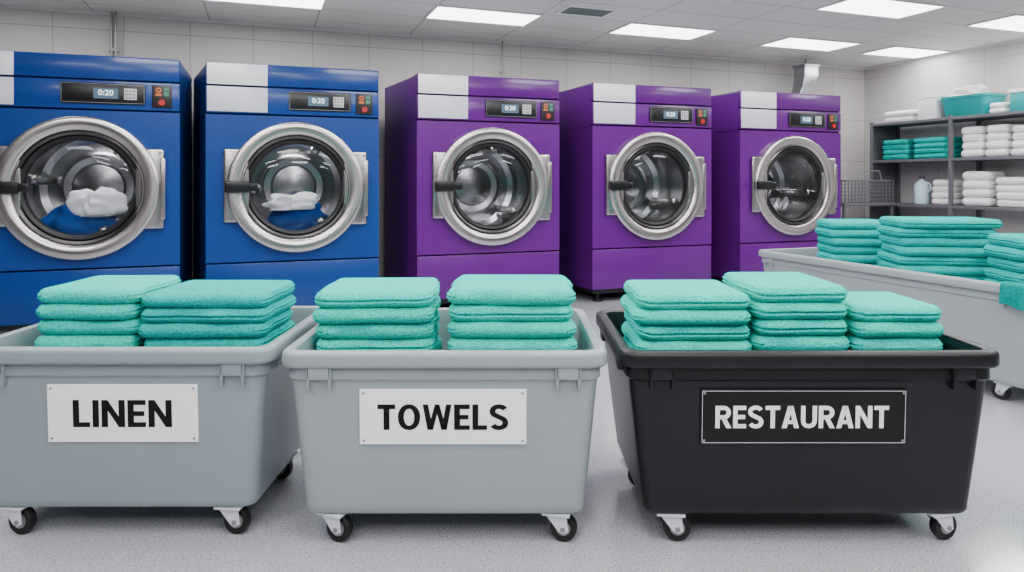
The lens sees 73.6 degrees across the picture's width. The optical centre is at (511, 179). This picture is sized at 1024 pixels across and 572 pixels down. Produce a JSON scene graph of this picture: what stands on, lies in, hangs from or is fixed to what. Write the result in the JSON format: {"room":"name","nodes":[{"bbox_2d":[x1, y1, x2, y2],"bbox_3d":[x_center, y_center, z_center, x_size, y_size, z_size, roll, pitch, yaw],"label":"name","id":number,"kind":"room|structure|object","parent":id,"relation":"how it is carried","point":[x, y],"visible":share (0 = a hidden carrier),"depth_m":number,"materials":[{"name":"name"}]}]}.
{"room":"laundry","nodes":[
{"label":"laundry","id":0,"kind":"room"},
{"bbox_2d":[0,8,864,279],"bbox_3d":[-1.463,-0.200,7.953,14.690,3.000,0.101,0,0,-20],"label":"wall","id":1,"kind":"structure","parent":0,"point":[396,59],"depth_m":7.92,"materials":[{"name":"paint"}]},
{"bbox_2d":[0,4,864,69],"bbox_3d":[-1.499,-1.685,7.876,14.570,0.030,0.020,0,0,-20],"label":"trim","id":2,"kind":"structure","parent":1,"relation":"attached to","point":[1,5],"depth_m":7.86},
{"bbox_2d":[0,278,1023,571],"bbox_3d":[0.375,1.350,2.756,14.790,0.100,11.124,0,0,-20],"label":"floor","id":3,"kind":"structure","parent":0,"point":[615,533],"depth_m":2.48,"materials":[{"name":"stone"}]},
{"bbox_2d":[0,50,191,331],"bbox_3d":[-3.746,0.135,6.034,1.572,2.330,1.195,0,0,-20],"label":"washing machine","id":4,"kind":"object","parent":3,"relation":"on","point":[69,122],"visible":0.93,"depth_m":5.66,"materials":[{"name":"blue metal"}]},
{"bbox_2d":[40,204,116,234],"bbox_3d":[-3.684,0.339,5.835,0.638,0.311,0.388,0,0,-15],"label":"sheet","id":5,"kind":"object","parent":4,"relation":"in","point":[61,219],"visible":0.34,"depth_m":5.71,"materials":[{"name":"blue fabric"}]},
{"bbox_2d":[66,187,127,216],"bbox_3d":[-3.521,0.186,5.806,0.434,0.258,0.285,0,0,-40],"label":"sheet","id":6,"kind":"object","parent":5,"relation":"on","point":[104,202],"visible":0.99,"depth_m":5.73,"materials":[{"name":"white fabric"}]},
{"bbox_2d":[0,306,318,533],"bbox_3d":[-1.430,0.950,2.855,1.145,0.700,0.850,0,0,0],"label":"cart","id":7,"kind":"object","parent":3,"relation":"on","point":[215,427],"visible":0.83,"depth_m":2.47,"materials":[{"name":"grey plastic"}]},
{"bbox_3d":[-1.674,0.762,2.877,0.415,0.065,0.446,0,0,0],"label":"folded towel","id":8,"kind":"object","parent":7,"relation":"on","visible":0},
{"bbox_3d":[-1.674,0.701,2.875,0.412,0.065,0.441,0,0,0],"label":"folded towel","id":9,"kind":"object","parent":8,"relation":"on","visible":0},
{"bbox_2d":[34,333,146,346],"bbox_3d":[-1.677,0.640,2.873,0.411,0.066,0.442,0,0,1],"label":"folded towel","id":10,"kind":"object","parent":9,"relation":"on","point":[129,340],"visible":0.29,"depth_m":2.66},
{"bbox_2d":[37,316,144,334],"bbox_3d":[-1.674,0.579,2.882,0.418,0.066,0.437,0,0,0],"label":"folded towel","id":11,"kind":"object","parent":10,"relation":"on","point":[45,326],"visible":0.44,"depth_m":2.67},
{"bbox_2d":[36,301,148,319],"bbox_3d":[-1.675,0.518,2.870,0.410,0.065,0.441,0,0,0],"label":"folded towel","id":12,"kind":"object","parent":11,"relation":"on","point":[46,310],"visible":0.39,"depth_m":2.67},
{"bbox_2d":[37,275,180,303],"bbox_3d":[-1.672,0.457,2.877,0.419,0.065,0.438,0,0,-1],"label":"folded towel","id":13,"kind":"object","parent":12,"relation":"on","point":[101,289],"visible":0.94,"depth_m":2.69,"materials":[{"name":"fabric"}]},
{"bbox_3d":[-1.215,0.764,2.874,0.509,0.062,0.416,0,0,1],"label":"folded towel","id":14,"kind":"object","parent":7,"relation":"on","visible":0},
{"bbox_3d":[-1.220,0.706,2.869,0.496,0.063,0.415,0,0,0],"label":"folded towel","id":15,"kind":"object","parent":14,"relation":"on","visible":0},
{"bbox_2d":[144,319,294,346],"bbox_3d":[-1.212,0.648,2.872,0.497,0.063,0.421,0,0,0],"label":"folded towel","id":16,"kind":"object","parent":15,"relation":"on","point":[273,334],"visible":0.27,"depth_m":2.68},
{"bbox_2d":[138,308,292,337],"bbox_3d":[-1.220,0.591,2.862,0.509,0.062,0.416,0,0,-1],"label":"folded towel","id":17,"kind":"object","parent":16,"relation":"on","point":[146,330],"visible":0.57,"depth_m":2.66,"materials":[{"name":"fabric"}]},
{"bbox_2d":[141,294,295,322],"bbox_3d":[-1.210,0.533,2.865,0.506,0.062,0.424,0,0,1],"label":"folded towel","id":18,"kind":"object","parent":17,"relation":"on","point":[150,315],"visible":0.67,"depth_m":2.67,"materials":[{"name":"fabric"}]},
{"bbox_2d":[141,280,294,307],"bbox_3d":[-1.212,0.475,2.873,0.509,0.062,0.420,0,0,0],"label":"folded towel","id":19,"kind":"object","parent":18,"relation":"on","point":[191,293],"visible":1,"depth_m":2.69,"materials":[{"name":"fabric"}]},
{"bbox_2d":[193,61,378,305],"bbox_3d":[-2.206,0.135,6.595,1.680,2.330,1.195,0,0,-20],"label":"washing machine","id":20,"kind":"object","parent":3,"relation":"on","point":[260,131],"visible":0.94,"depth_m":6.22,"materials":[{"name":"blue metal"}]},
{"bbox_2d":[267,203,328,229],"bbox_3d":[-2.016,0.331,6.465,0.596,0.329,0.340,0,0,-17],"label":"sheet","id":21,"kind":"object","parent":20,"relation":"in","point":[287,219],"visible":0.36,"depth_m":6.32,"materials":[{"name":"blue fabric"}]},
{"bbox_2d":[262,192,317,210],"bbox_3d":[-2.054,0.197,6.339,0.494,0.175,0.250,0,0,-20],"label":"sheet","id":22,"kind":"object","parent":21,"relation":"on","point":[301,200],"visible":0.99,"depth_m":6.27,"materials":[{"name":"white fabric"}]},
{"bbox_2d":[282,308,606,541],"bbox_3d":[-0.240,0.950,2.805,1.160,0.700,0.850,0,0,0],"label":"cart","id":23,"kind":"object","parent":3,"relation":"on","point":[445,430],"visible":0.88,"depth_m":2.42,"materials":[{"name":"grey plastic"}]},
{"bbox_3d":[-0.529,0.762,2.802,0.474,0.066,0.440,0,0,0],"label":"folded towel","id":24,"kind":"object","parent":23,"relation":"on","visible":0},
{"bbox_2d":[433,335,441,349],"bbox_3d":[-0.531,0.701,2.802,0.475,0.066,0.436,0,0,-1],"label":"folded towel","id":25,"kind":"object","parent":24,"relation":"on","point":[438,346],"visible":0.1,"depth_m":2.86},
{"bbox_2d":[316,322,439,349],"bbox_3d":[-0.534,0.640,2.816,0.459,0.066,0.432,0,0,-2],"label":"folded towel","id":26,"kind":"object","parent":25,"relation":"on","point":[428,343],"visible":0.35,"depth_m":2.61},
{"bbox_2d":[315,310,439,338],"bbox_3d":[-0.535,0.579,2.811,0.467,0.065,0.439,0,0,-2],"label":"folded towel","id":27,"kind":"object","parent":26,"relation":"on","point":[356,330],"visible":0.53,"depth_m":2.61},
{"bbox_2d":[312,295,440,323],"bbox_3d":[-0.536,0.517,2.801,0.476,0.066,0.442,0,0,-1],"label":"folded towel","id":28,"kind":"object","parent":27,"relation":"on","point":[321,315],"visible":0.59,"depth_m":2.59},
{"bbox_2d":[315,277,439,307],"bbox_3d":[-0.536,0.456,2.801,0.475,0.066,0.435,0,0,-1],"label":"folded towel","id":29,"kind":"object","parent":28,"relation":"on","point":[399,291],"visible":1,"depth_m":2.61,"materials":[{"name":"fabric"}]},
{"bbox_3d":[-0.008,0.761,2.816,0.486,0.068,0.452,0,0,2],"label":"folded towel","id":30,"kind":"object","parent":23,"relation":"on","visible":0},
{"bbox_3d":[-0.001,0.698,2.824,0.503,0.068,0.461,0,0,0],"label":"folded towel","id":31,"kind":"object","parent":30,"relation":"on","visible":0},
{"bbox_2d":[447,336,576,349],"bbox_3d":[0.003,0.636,2.817,0.511,0.067,0.461,0,0,1],"label":"folded towel","id":32,"kind":"object","parent":31,"relation":"on","point":[455,343],"visible":0.36,"depth_m":2.60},
{"bbox_2d":[447,319,576,337],"bbox_3d":[0.000,0.573,2.814,0.501,0.068,0.465,0,0,0],"label":"folded towel","id":33,"kind":"object","parent":32,"relation":"on","point":[460,329],"visible":0.44,"depth_m":2.59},
{"bbox_2d":[448,303,573,320],"bbox_3d":[-0.005,0.510,2.822,0.491,0.068,0.460,0,0,0],"label":"folded towel","id":34,"kind":"object","parent":33,"relation":"on","point":[457,312],"visible":0.45,"depth_m":2.60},
{"bbox_2d":[446,274,575,304],"bbox_3d":[-0.001,0.447,2.812,0.510,0.067,0.456,0,0,1],"label":"folded towel","id":35,"kind":"object","parent":34,"relation":"on","point":[477,289],"visible":1,"depth_m":2.61,"materials":[{"name":"fabric"}]},
{"bbox_2d":[385,73,558,303],"bbox_3d":[-0.433,0.135,7.240,1.620,2.330,1.195,0,0,-20],"label":"washing machine","id":36,"kind":"object","parent":3,"relation":"on","point":[472,162],"visible":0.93,"depth_m":6.86,"materials":[{"name":"purple metal"}]},
{"bbox_2d":[558,82,710,301],"bbox_3d":[1.339,0.135,7.885,1.591,2.330,1.195,0,0,-20],"label":"washing machine","id":37,"kind":"object","parent":3,"relation":"on","point":[635,160],"visible":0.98,"depth_m":7.47,"materials":[{"name":"purple metal"}]},
{"bbox_2d":[710,90,840,280],"bbox_3d":[3.108,0.135,8.529,1.591,2.330,1.195,0,0,-20],"label":"washing machine","id":38,"kind":"object","parent":3,"relation":"on","point":[776,156],"visible":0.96,"depth_m":8.07,"materials":[{"name":"purple metal"}]},
{"bbox_2d":[791,59,819,93],"bbox_3d":[4.077,-0.200,9.593,0.385,3.000,0.250,0,0,-20],"label":"duct","id":39,"kind":"object","parent":38,"relation":"attached to","point":[805,75],"visible":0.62,"depth_m":9.52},
{"bbox_2d":[596,310,999,540],"bbox_3d":[1.056,0.950,2.780,1.348,0.700,0.800,0,0,0],"label":"cart","id":40,"kind":"object","parent":3,"relation":"on","point":[698,431],"visible":0.88,"depth_m":2.42,"materials":[{"name":"black plastic"}]},
{"bbox_3d":[0.697,0.763,2.809,0.444,0.064,0.429,0,0,0],"label":"folded towel","id":41,"kind":"object","parent":40,"relation":"on","visible":0},
{"bbox_2d":[623,336,634,348],"bbox_3d":[0.700,0.703,2.812,0.460,0.064,0.436,0,0,0],"label":"folded towel","id":42,"kind":"object","parent":41,"relation":"on","point":[627,341],"visible":0.02,"depth_m":2.85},
{"bbox_2d":[621,321,751,349],"bbox_3d":[0.699,0.644,2.813,0.453,0.064,0.445,0,0,-1],"label":"folded towel","id":43,"kind":"object","parent":42,"relation":"on","point":[628,331],"visible":0.44,"depth_m":2.61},
{"bbox_2d":[624,310,749,340],"bbox_3d":[0.702,0.585,2.808,0.438,0.064,0.426,0,0,-1],"label":"folded towel","id":44,"kind":"object","parent":43,"relation":"on","point":[647,332],"visible":0.54,"depth_m":2.61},
{"bbox_2d":[620,294,750,324],"bbox_3d":[0.691,0.525,2.799,0.455,0.064,0.441,0,0,0],"label":"folded towel","id":45,"kind":"object","parent":44,"relation":"on","point":[641,316],"visible":0.59,"depth_m":2.59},
{"bbox_2d":[623,279,749,309],"bbox_3d":[0.700,0.466,2.809,0.441,0.064,0.438,0,0,0],"label":"folded towel","id":46,"kind":"object","parent":45,"relation":"on","point":[681,293],"visible":1,"depth_m":2.62,"materials":[{"name":"fabric"}]},
{"bbox_3d":[1.123,0.761,2.839,0.387,0.068,0.465,0,0,-1],"label":"folded towel","id":47,"kind":"object","parent":40,"relation":"on","visible":0},
{"bbox_3d":[1.113,0.696,2.842,0.384,0.069,0.458,0,0,0],"label":"folded towel","id":48,"kind":"object","parent":47,"relation":"on","visible":0},
{"bbox_2d":[746,329,849,349],"bbox_3d":[1.121,0.632,2.830,0.392,0.068,0.454,0,0,1],"label":"folded towel","id":49,"kind":"object","parent":48,"relation":"on","point":[758,342],"visible":0.43,"depth_m":2.62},
{"bbox_2d":[746,315,846,335],"bbox_3d":[1.119,0.568,2.839,0.379,0.069,0.461,0,0,0],"label":"folded towel","id":50,"kind":"object","parent":49,"relation":"on","point":[766,327],"visible":0.5,"depth_m":2.62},
{"bbox_2d":[745,297,846,318],"bbox_3d":[1.114,0.504,2.832,0.373,0.069,0.452,0,0,-1],"label":"folded towel","id":51,"kind":"object","parent":50,"relation":"on","point":[761,310],"visible":0.48,"depth_m":2.62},
{"bbox_2d":[722,272,847,301],"bbox_3d":[1.117,0.440,2.843,0.389,0.069,0.459,0,0,-1],"label":"folded towel","id":52,"kind":"object","parent":51,"relation":"on","point":[759,286],"visible":0.98,"depth_m":2.65,"materials":[{"name":"fabric"}]},
{"bbox_3d":[1.488,0.762,2.799,0.351,0.067,0.397,0,0,0],"label":"folded towel","id":53,"kind":"object","parent":40,"relation":"on","visible":0},
{"bbox_3d":[1.493,0.700,2.793,0.356,0.066,0.396,0,0,0],"label":"folded towel","id":54,"kind":"object","parent":53,"relation":"on","visible":0},
{"bbox_2d":[842,331,942,349],"bbox_3d":[1.492,0.638,2.803,0.361,0.066,0.397,0,0,1],"label":"folded towel","id":55,"kind":"object","parent":54,"relation":"on","point":[856,343],"visible":0.34,"depth_m":2.62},
{"bbox_2d":[841,316,943,337],"bbox_3d":[1.491,0.576,2.799,0.361,0.066,0.401,0,0,-1],"label":"folded towel","id":56,"kind":"object","parent":55,"relation":"on","point":[890,329],"visible":0.41,"depth_m":2.61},
{"bbox_2d":[841,291,941,321],"bbox_3d":[1.491,0.514,2.800,0.345,0.066,0.392,0,0,0],"label":"folded towel","id":57,"kind":"object","parent":56,"relation":"on","point":[865,306],"visible":0.79,"depth_m":2.63,"materials":[{"name":"fabric"}]},
{"bbox_2d":[841,203,896,218],"bbox_3d":[4.679,0.805,9.248,0.920,0.990,0.420,0,0,-20],"label":"work table","id":58,"kind":"object","parent":3,"relation":"on","point":[870,205],"visible":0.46,"depth_m":9.09,"materials":[{"name":"grey metal"}]},
{"bbox_2d":[841,170,893,203],"bbox_3d":[4.683,0.091,9.239,0.856,0.438,0.376,0,0,-20],"label":"wire basket","id":59,"kind":"object","parent":58,"relation":"on","point":[858,180],"visible":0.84,"depth_m":9.12,"materials":[{"name":"metal"}]},
{"bbox_2d":[759,247,1023,398],"bbox_3d":[2.944,0.950,5.009,0.960,0.700,2.280,0,0,-20],"label":"cart","id":60,"kind":"object","parent":3,"relation":"on","point":[971,309],"visible":0.38,"depth_m":4.25,"materials":[{"name":"grey plastic"}]},
{"bbox_2d":[999,281,1023,310],"bbox_3d":[2.882,0.657,3.874,0.124,0.144,0.176,0,0,-20],"label":"towel","id":61,"kind":"object","parent":60,"relation":"hanging from","point":[1011,294],"visible":1,"depth_m":3.86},
{"bbox_3d":[2.757,0.745,5.497,0.499,0.071,0.405,0,0,6],"label":"folded towel","id":62,"kind":"object","parent":60,"relation":"on","visible":0},
{"bbox_3d":[2.751,0.680,5.514,0.494,0.069,0.401,0,0,5],"label":"folded towel","id":63,"kind":"object","parent":62,"relation":"on","visible":0},
{"bbox_2d":[817,250,880,262],"bbox_3d":[2.752,0.615,5.505,0.491,0.069,0.389,0,0,6],"label":"folded towel","id":64,"kind":"object","parent":63,"relation":"on","point":[873,258],"visible":0.46,"depth_m":5.33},
{"bbox_2d":[817,242,882,254],"bbox_3d":[2.759,0.550,5.518,0.483,0.069,0.395,0,0,5],"label":"folded towel","id":65,"kind":"object","parent":64,"relation":"on","point":[848,250],"visible":0.58,"depth_m":5.34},
{"bbox_2d":[817,235,882,245],"bbox_3d":[2.758,0.485,5.505,0.492,0.069,0.394,0,0,6],"label":"folded towel","id":66,"kind":"object","parent":65,"relation":"on","point":[822,239],"visible":0.62,"depth_m":5.33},
{"bbox_2d":[815,227,881,237],"bbox_3d":[2.741,0.420,5.502,0.491,0.070,0.397,0,0,7],"label":"folded towel","id":67,"kind":"object","parent":66,"relation":"on","point":[833,233],"visible":0.67,"depth_m":5.34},
{"bbox_2d":[816,219,881,229],"bbox_3d":[2.758,0.355,5.515,0.501,0.070,0.405,0,0,6],"label":"folded towel","id":68,"kind":"object","parent":67,"relation":"on","point":[856,224],"visible":0.84,"depth_m":5.34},
{"bbox_3d":[3.004,0.746,4.862,0.652,0.068,0.435,0,0,9],"label":"folded towel","id":69,"kind":"object","parent":60,"relation":"on","visible":0},
{"bbox_2d":[946,275,988,280],"bbox_3d":[3.003,0.682,4.847,0.661,0.069,0.441,0,0,9],"label":"folded towel","id":70,"kind":"object","parent":69,"relation":"on","point":[982,278],"visible":0.04,"depth_m":4.62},
{"bbox_2d":[877,259,987,275],"bbox_3d":[3.002,0.618,4.844,0.657,0.069,0.438,0,0,10],"label":"folded towel","id":71,"kind":"object","parent":70,"relation":"on","point":[941,270],"visible":0.42,"depth_m":4.65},
{"bbox_2d":[877,250,991,266],"bbox_3d":[3.007,0.555,4.851,0.662,0.068,0.435,0,0,9],"label":"folded towel","id":72,"kind":"object","parent":71,"relation":"on","point":[885,255],"visible":0.58,"depth_m":4.67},
{"bbox_2d":[881,242,989,256],"bbox_3d":[3.023,0.491,4.837,0.668,0.069,0.433,0,0,10],"label":"folded towel","id":73,"kind":"object","parent":72,"relation":"on","point":[900,250],"visible":0.56,"depth_m":4.65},
{"bbox_2d":[878,233,989,247],"bbox_3d":[3.018,0.427,4.859,0.652,0.069,0.435,0,0,8],"label":"folded towel","id":74,"kind":"object","parent":73,"relation":"on","point":[901,241],"visible":0.62,"depth_m":4.68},
{"bbox_2d":[876,225,997,237],"bbox_3d":[3.003,0.363,4.860,0.648,0.068,0.447,0,0,9],"label":"folded towel","id":75,"kind":"object","parent":74,"relation":"on","point":[889,230],"visible":0.7,"depth_m":4.67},
{"bbox_2d":[879,216,1002,228],"bbox_3d":[3.018,0.299,4.839,0.662,0.070,0.445,0,0,8],"label":"folded towel","id":76,"kind":"object","parent":75,"relation":"on","point":[897,221],"visible":1,"depth_m":4.65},
{"bbox_3d":[3.289,0.740,4.210,0.504,0.079,0.415,0,0,6],"label":"folded towel","id":77,"kind":"object","parent":60,"relation":"on","visible":0},
{"bbox_2d":[983,278,1001,282],"bbox_3d":[3.270,0.669,4.237,0.488,0.077,0.422,0,0,7],"label":"folded towel","id":78,"kind":"object","parent":77,"relation":"on","point":[985,279],"visible":0.1,"depth_m":4.36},
{"bbox_2d":[984,267,1023,282],"bbox_3d":[3.282,0.595,4.215,0.502,0.079,0.426,0,0,8],"label":"folded towel","id":79,"kind":"object","parent":78,"relation":"on","point":[991,272],"visible":0.7,"depth_m":4.23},
{"bbox_2d":[987,256,1023,272],"bbox_3d":[3.291,0.523,4.229,0.506,0.078,0.422,0,0,7],"label":"folded towel","id":80,"kind":"object","parent":79,"relation":"on","point":[1007,264],"visible":0.82,"depth_m":4.22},
{"bbox_2d":[983,244,1023,261],"bbox_3d":[3.275,0.451,4.234,0.509,0.078,0.427,0,0,6],"label":"folded towel","id":81,"kind":"object","parent":80,"relation":"on","point":[1016,254],"visible":0.88,"depth_m":4.22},
{"bbox_2d":[987,233,1023,249],"bbox_3d":[3.283,0.379,4.217,0.485,0.077,0.417,0,0,7],"label":"folded towel","id":82,"kind":"object","parent":81,"relation":"on","point":[1014,240],"visible":1,"depth_m":4.24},
{"bbox_2d":[870,110,1023,219],"bbox_3d":[5.761,0.245,8.447,0.534,2.110,2.738,0,0,-20],"label":"shelving unit","id":83,"kind":"object","parent":3,"relation":"on","point":[889,169],"visible":0.52,"depth_m":9.15,"materials":[{"name":"grey metal"}]},
{"bbox_2d":[884,115,917,122],"bbox_3d":[5.403,-0.826,9.374,0.352,0.082,0.468,0,0,-20],"label":"folded towel","id":84,"kind":"object","parent":83,"relation":"on","point":[912,117],"visible":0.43,"depth_m":9.27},
{"bbox_2d":[884,109,917,117],"bbox_3d":[5.393,-0.903,9.362,0.360,0.082,0.480,0,0,-21],"label":"folded towel","id":85,"kind":"object","parent":84,"relation":"on","point":[912,111],"visible":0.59,"depth_m":9.24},
{"bbox_2d":[914,176,931,203],"bbox_3d":[5.426,0.133,9.049,0.183,0.375,0.204,0,0,19],"label":"detergent jug","id":86,"kind":"object","parent":83,"relation":"on","point":[922,188],"visible":0.98,"depth_m":8.99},
{"bbox_2d":[917,95,947,119],"bbox_3d":[5.546,-0.935,8.941,0.350,0.300,0.281,0,0,-20],"label":"storage box","id":87,"kind":"object","parent":83,"relation":"on","point":[929,107],"visible":0.62,"depth_m":8.84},
{"bbox_2d":[914,153,962,158],"bbox_3d":[5.563,-0.312,8.918,0.364,0.074,0.501,0,0,-19],"label":"folded towel","id":88,"kind":"object","parent":83,"relation":"on","point":[927,155],"visible":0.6,"depth_m":8.79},
{"bbox_2d":[914,147,963,153],"bbox_3d":[5.559,-0.381,8.922,0.363,0.075,0.493,0,0,-21],"label":"folded towel","id":89,"kind":"object","parent":88,"relation":"on","point":[945,149],"visible":0.66,"depth_m":8.78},
{"bbox_2d":[914,142,962,148],"bbox_3d":[5.558,-0.450,8.910,0.364,0.074,0.503,0,0,-20],"label":"folded towel","id":90,"kind":"object","parent":89,"relation":"on","point":[936,144],"visible":0.72,"depth_m":8.77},
{"bbox_2d":[913,136,962,143],"bbox_3d":[5.560,-0.518,8.919,0.363,0.074,0.490,0,0,-19],"label":"folded towel","id":91,"kind":"object","parent":90,"relation":"on","point":[931,139],"visible":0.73,"depth_m":8.79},
{"bbox_2d":[941,93,1006,116],"bbox_3d":[5.736,-0.915,8.507,0.430,0.260,0.592,0,0,-20],"label":"storage bin","id":92,"kind":"object","parent":83,"relation":"on","point":[977,103],"visible":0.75,"depth_m":8.34,"materials":[{"name":"teal plastic"}]},
{"bbox_3d":[5.717,-0.982,8.528,0.300,0.064,0.425,0,0,-23],"label":"folded towel","id":93,"kind":"object","parent":92,"relation":"in","visible":0},
{"bbox_2d":[948,92,985,96],"bbox_3d":[5.711,-1.042,8.531,0.296,0.064,0.429,0,0,-24],"label":"folded towel","id":94,"kind":"object","parent":93,"relation":"on","point":[974,92],"visible":0.31,"depth_m":8.45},
{"bbox_2d":[952,84,988,93],"bbox_3d":[5.727,-1.127,8.528,0.293,0.110,0.392,0,0,-20],"label":"towel","id":95,"kind":"object","parent":94,"relation":"on","point":[979,87],"visible":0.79,"depth_m":8.41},
{"bbox_2d":[961,149,986,156],"bbox_3d":[5.744,-0.325,8.388,0.362,0.099,0.279,0,0,-20],"label":"folded towel","id":96,"kind":"object","parent":83,"relation":"on","point":[976,152],"visible":0.56,"depth_m":8.29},
{"bbox_2d":[962,141,987,149],"bbox_3d":[5.754,-0.418,8.390,0.362,0.099,0.274,0,0,-21],"label":"folded towel","id":97,"kind":"object","parent":96,"relation":"on","point":[967,145],"visible":0.63,"depth_m":8.30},
{"bbox_2d":[962,134,987,141],"bbox_3d":[5.755,-0.512,8.396,0.360,0.099,0.275,0,0,-20],"label":"folded towel","id":98,"kind":"object","parent":97,"relation":"on","point":[972,137],"visible":0.61,"depth_m":8.29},
{"bbox_2d":[961,126,988,134],"bbox_3d":[5.751,-0.606,8.399,0.362,0.099,0.280,0,0,-21],"label":"folded towel","id":99,"kind":"object","parent":98,"relation":"on","point":[976,129],"visible":0.66,"depth_m":8.29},
{"bbox_2d":[962,197,999,205],"bbox_3d":[5.760,0.265,8.356,0.358,0.110,0.361,0,0,-21],"label":"folded towel","id":100,"kind":"object","parent":83,"relation":"on","point":[967,201],"visible":0.77,"depth_m":8.23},
{"bbox_2d":[962,189,998,197],"bbox_3d":[5.761,0.160,8.350,0.359,0.111,0.359,0,0,-20],"label":"folded towel","id":101,"kind":"object","parent":100,"relation":"on","point":[980,193],"visible":0.75,"depth_m":8.22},
{"bbox_2d":[963,180,998,188],"bbox_3d":[5.761,0.054,8.349,0.359,0.111,0.355,0,0,-20],"label":"folded towel","id":102,"kind":"object","parent":101,"relation":"on","point":[968,184],"visible":0.77,"depth_m":8.23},
{"bbox_2d":[962,171,1005,179],"bbox_3d":[5.766,-0.051,8.355,0.357,0.112,0.367,0,0,-19],"label":"folded towel","id":103,"kind":"object","parent":102,"relation":"on","point":[969,175],"visible":0.84,"depth_m":8.24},
{"bbox_2d":[985,148,1013,156],"bbox_3d":[5.852,-0.325,8.121,0.359,0.099,0.275,0,0,-19],"label":"folded towel","id":104,"kind":"object","parent":83,"relation":"on","point":[1000,151],"visible":0.68,"depth_m":8.02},
{"bbox_2d":[986,140,1013,148],"bbox_3d":[5.850,-0.419,8.110,0.357,0.100,0.271,0,0,-20],"label":"folded towel","id":105,"kind":"object","parent":104,"relation":"on","point":[1000,143],"visible":0.7,"depth_m":8.01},
{"bbox_2d":[986,132,1014,140],"bbox_3d":[5.855,-0.512,8.119,0.357,0.099,0.264,0,0,-20],"label":"folded towel","id":106,"kind":"object","parent":105,"relation":"on","point":[1004,135],"visible":0.7,"depth_m":8.02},
{"bbox_2d":[986,124,1015,132],"bbox_3d":[5.852,-0.605,8.110,0.365,0.098,0.264,0,0,-21],"label":"folded towel","id":107,"kind":"object","parent":106,"relation":"on","point":[1000,128],"visible":0.7,"depth_m":8.00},
{"bbox_2d":[997,200,1023,207],"bbox_3d":[5.917,0.273,7.951,0.352,0.093,0.387,0,0,-21],"label":"folded towel","id":108,"kind":"object","parent":83,"relation":"on","point":[1001,203],"visible":0.87,"depth_m":7.89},
{"bbox_2d":[996,192,1023,199],"bbox_3d":[5.909,0.186,7.950,0.361,0.093,0.384,0,0,-20],"label":"folded towel","id":109,"kind":"object","parent":108,"relation":"on","point":[1001,195],"visible":0.94,"depth_m":7.90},
{"bbox_2d":[996,185,1023,192],"bbox_3d":[5.915,0.099,7.963,0.355,0.093,0.393,0,0,-20],"label":"folded towel","id":110,"kind":"object","parent":109,"relation":"on","point":[999,188],"visible":0.8,"depth_m":7.91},
{"bbox_2d":[995,177,1023,184],"bbox_3d":[5.910,0.011,7.954,0.356,0.094,0.399,0,0,-20],"label":"folded towel","id":111,"kind":"object","parent":110,"relation":"on","point":[1000,180],"visible":1,"depth_m":7.90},
{"bbox_2d":[1008,88,1023,110],"bbox_3d":[5.968,-0.912,7.783,0.360,0.255,0.387,0,0,-20],"label":"storage box","id":112,"kind":"object","parent":83,"relation":"on","point":[1016,95],"visible":0.96,"depth_m":7.82,"materials":[{"name":"teal plastic"}]},
{"bbox_2d":[0,0,1023,67],"bbox_3d":[0.375,-1.750,2.756,14.790,0.100,11.124,0,0,-20],"label":"ceiling","id":113,"kind":"structure","parent":0,"point":[742,26],"depth_m":7.34,"materials":[{"name":"tile"}]},
{"bbox_2d":[205,0,325,9],"bbox_3d":[-2.309,-1.693,6.343,1.120,0.014,0.550,0,0,-20],"label":"recessed light","id":114,"kind":"object","parent":113,"relation":"in","point":[304,4],"visible":1,"depth_m":6.53,"materials":[{"name":"white"}]},
{"bbox_2d":[424,5,542,26],"bbox_3d":[-0.298,-1.693,7.075,1.120,0.014,0.550,0,0,-20],"label":"recessed light","id":115,"kind":"object","parent":113,"relation":"in","point":[439,12],"visible":1,"depth_m":7.04,"materials":[{"name":"white"}]},
{"bbox_2d":[555,4,617,17],"bbox_3d":[0.746,-1.691,6.869,0.540,0.018,0.340,0,0,-20],"label":"ceiling vent","id":116,"kind":"object","parent":113,"relation":"in","point":[574,9],"visible":1,"depth_m":6.84,"materials":[{"name":"metal"}]},
{"bbox_2d":[607,22,717,39],"bbox_3d":[1.713,-1.693,7.807,1.120,0.014,0.550,0,0,-20],"label":"recessed light","id":117,"kind":"object","parent":113,"relation":"in","point":[632,28],"visible":1,"depth_m":7.79,"materials":[{"name":"white"}]},
{"bbox_2d":[759,36,862,51],"bbox_3d":[3.724,-1.693,8.539,1.120,0.014,0.550,0,0,-20],"label":"recessed light","id":118,"kind":"object","parent":113,"relation":"in","point":[790,42],"visible":1,"depth_m":8.54,"materials":[{"name":"white"}]},
{"bbox_2d":[814,0,947,18],"bbox_3d":[3.619,-1.693,6.723,1.120,0.014,0.550,0,0,-20],"label":"recessed light","id":119,"kind":"object","parent":113,"relation":"in","point":[894,9],"visible":1,"depth_m":6.71,"materials":[{"name":"white"}]},
{"bbox_2d":[860,46,951,58],"bbox_3d":[5.228,-1.693,9.086,1.000,0.014,0.550,0,0,-20],"label":"recessed light","id":120,"kind":"object","parent":113,"relation":"in","point":[893,51],"visible":1,"depth_m":9.08,"materials":[{"name":"white"}]},
{"bbox_2d":[965,14,1023,32],"bbox_3d":[5.592,-1.693,7.441,1.120,0.014,0.550,0,0,-20],"label":"recessed light","id":121,"kind":"object","parent":113,"relation":"in","point":[1015,22],"visible":1,"depth_m":7.44,"materials":[{"name":"white"}]},
{"bbox_2d":[865,41,1023,232],"bbox_3d":[7.277,-0.200,5.269,0.101,3.000,10.924,0,0,-20],"label":"wall","id":122,"kind":"structure","parent":0,"point":[897,87],"depth_m":9.22,"materials":[{"name":"paint"}]},
{"bbox_2d":[865,38,1023,69],"bbox_3d":[7.221,-1.685,5.248,0.020,0.030,10.924,0,0,-20],"label":"trim","id":123,"kind":"structure","parent":122,"relation":"attached to","point":[1022,39],"depth_m":9.07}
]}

